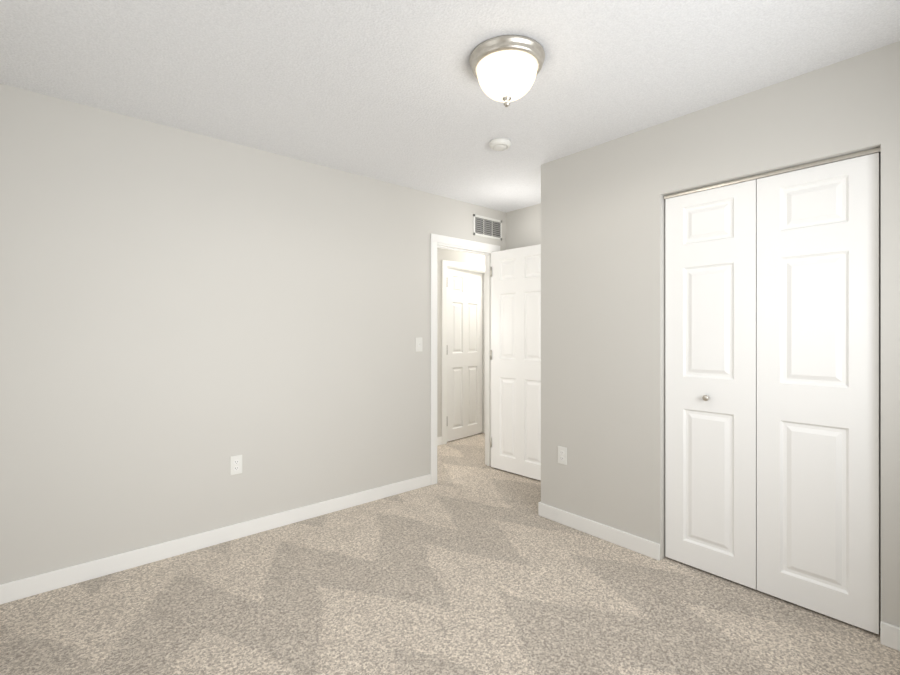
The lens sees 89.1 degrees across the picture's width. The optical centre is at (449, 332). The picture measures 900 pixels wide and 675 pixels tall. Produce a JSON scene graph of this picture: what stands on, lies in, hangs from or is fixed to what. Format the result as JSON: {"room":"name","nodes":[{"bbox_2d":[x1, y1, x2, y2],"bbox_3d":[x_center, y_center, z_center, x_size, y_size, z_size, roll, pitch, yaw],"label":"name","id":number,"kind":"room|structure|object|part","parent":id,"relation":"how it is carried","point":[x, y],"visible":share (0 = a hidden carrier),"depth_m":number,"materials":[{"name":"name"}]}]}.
{"room":"empty bedroom","nodes":[
{"label":"empty bedroom","id":0,"kind":"room"},
{"bbox_2d":[0,84,505,584],"bbox_3d":[-0.980,0.050,3.193,4.160,2.440,0.110,0,0,-41],"label":"wall","id":1,"kind":"structure","parent":0,"point":[184,316],"depth_m":2.65,"materials":[{"name":"beige paint"}]},
{"bbox_2d":[0,474,430,604],"bbox_3d":[-1.283,1.224,2.847,2.968,0.092,0.017,0,0,-41],"label":"baseboard","id":2,"kind":"structure","parent":1,"relation":"attached to","point":[94,569],"depth_m":2.63,"materials":[{"name":"white paint"}]},
{"bbox_2d":[230,455,241,474],"bbox_3d":[-1.320,0.815,2.822,0.070,0.115,0.006,0,0,-41],"label":"outlet","id":3,"kind":"object","parent":1,"relation":"attached to","point":[233,465],"visible":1,"depth_m":2.82,"materials":[{"name":"white plastic"}]},
{"bbox_2d":[416,338,421,351],"bbox_3d":[-0.251,0.095,3.741,0.070,0.115,0.016,0,0,-41],"label":"switch plate","id":4,"kind":"object","parent":1,"relation":"attached to","point":[418,344],"visible":1,"depth_m":3.74,"materials":[{"name":"white plastic"}]},
{"bbox_2d":[430,233,499,484],"bbox_3d":[0.116,0.219,4.142,0.844,2.102,0.142,0,0,-41],"label":"door frame","id":5,"kind":"structure","parent":1,"relation":"attached to","point":[455,244],"depth_m":3.94,"materials":[{"name":"white paint"}]},
{"bbox_2d":[473,214,501,239],"bbox_3d":[0.356,-0.985,4.270,0.380,0.190,0.012,0,0,-41],"label":"air vent","id":6,"kind":"object","parent":1,"relation":"in","point":[487,227],"visible":1,"depth_m":4.26,"materials":[{"name":"white plastic"}]},
{"bbox_2d":[490,244,540,480],"bbox_3d":[0.630,0.251,4.064,0.140,2.015,0.676,0,0,-44],"label":"bedroom door","id":7,"kind":"structure","parent":1,"relation":"in","point":[516,360],"depth_m":4.08,"materials":[{"name":"white paint"}]},
{"bbox_3d":[0.385,0.225,4.287,0.013,1.690,0.013,0,0,-41],"label":"bedroom door hinge","id":8,"kind":"part","parent":7,"relation":"part of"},
{"bbox_2d":[0,433,899,674],"bbox_3d":[0.104,1.295,3.225,5.840,0.050,5.860,0,0,-41],"label":"floor","id":9,"kind":"structure","parent":0,"point":[470,562],"depth_m":2.10,"materials":[{"name":"beige carpet"}]},
{"bbox_2d":[0,0,899,212],"bbox_3d":[0.104,-1.210,3.225,5.840,0.080,5.860,0,0,-41],"label":"ceiling","id":10,"kind":"structure","parent":0,"point":[390,91],"depth_m":2.01,"materials":[{"name":"white paint"}]},
{"bbox_2d":[489,138,510,150],"bbox_3d":[0.307,-1.149,2.807,0.134,0.041,0.134,0,0,-41],"label":"smoke detector","id":11,"kind":"object","parent":10,"relation":"attached to","point":[499,144],"visible":1,"depth_m":2.77,"materials":[{"name":"white plastic"}]},
{"bbox_2d":[469,35,544,101],"bbox_3d":[0.243,-1.087,1.950,0.320,0.167,0.320,0,0,-41],"label":"ceiling light","id":12,"kind":"object","parent":10,"relation":"attached to","point":[533,48],"depth_m":1.86,"materials":[{"name":"white glass"}]},
{"bbox_3d":[0.243,-1.065,1.950,0.256,0.125,0.256,0,0,-41],"label":"ceiling light shade","id":13,"kind":"part","parent":12,"relation":"part of","materials":[{"name":"white glass"}]},
{"bbox_2d":[502,96,511,106],"bbox_3d":[0.243,-0.986,1.950,0.040,0.045,0.040,0,0,-41],"label":"cap","id":14,"kind":"object","parent":12,"relation":"attached to","point":[506,99],"visible":1,"depth_m":1.94,"materials":[{"name":"silver metal"}]},
{"bbox_2d":[437,248,484,436],"bbox_3d":[-0.161,0.050,5.226,3.620,2.440,0.110,0,0,-41],"label":"wall","id":15,"kind":"structure","parent":0,"point":[459,256],"depth_m":5.20,"materials":[{"name":"beige paint"}]},
{"bbox_2d":[437,436,441,445],"bbox_3d":[-0.749,1.224,4.635,1.738,0.092,0.013,0,0,-41],"label":"baseboard","id":16,"kind":"structure","parent":15,"relation":"attached to","point":[439,439],"depth_m":5.17,"materials":[{"name":"white paint"}]},
{"bbox_2d":[442,260,484,444],"bbox_3d":[0.187,0.219,5.527,0.844,2.102,0.142,0,0,-41],"label":"door frame","id":17,"kind":"structure","parent":15,"relation":"attached to","point":[446,264],"depth_m":5.24,"materials":[{"name":"white paint"}]},
{"bbox_2d":[447,268,482,441],"bbox_3d":[0.173,0.251,5.535,0.035,2.015,0.676,0,0,42],"label":"hall door","id":18,"kind":"structure","parent":15,"relation":"in","point":[464,353],"depth_m":5.51,"materials":[{"name":"white paint"}]},
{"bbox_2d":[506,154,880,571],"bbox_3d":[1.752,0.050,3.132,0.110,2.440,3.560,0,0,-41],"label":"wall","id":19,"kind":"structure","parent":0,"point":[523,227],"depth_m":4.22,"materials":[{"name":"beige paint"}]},
{"bbox_2d":[541,41,899,626],"bbox_3d":[1.508,0.050,2.253,0.110,2.440,2.550,0,0,-41],"label":"wall","id":20,"kind":"structure","parent":0,"point":[603,313],"depth_m":2.62,"materials":[{"name":"beige paint"}]},
{"bbox_2d":[558,446,566,464],"bbox_3d":[0.748,0.815,3.042,0.006,0.115,0.070,0,0,-41],"label":"outlet","id":21,"kind":"object","parent":20,"relation":"attached to","point":[564,455],"visible":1,"depth_m":3.03,"materials":[{"name":"white plastic"}]},
{"bbox_2d":[538,502,659,560],"bbox_3d":[0.895,1.224,2.867,0.013,0.092,0.843,0,0,-41],"label":"baseboard","id":22,"kind":"structure","parent":20,"relation":"attached to","point":[632,542],"depth_m":2.81,"materials":[{"name":"white paint"}]},
{"bbox_2d":[880,621,899,650],"bbox_3d":[1.981,1.224,1.610,0.017,0.092,0.680,0,0,-41],"label":"baseboard","id":23,"kind":"structure","parent":20,"relation":"attached to","point":[889,634],"depth_m":1.84,"materials":[{"name":"white paint"}]}
]}

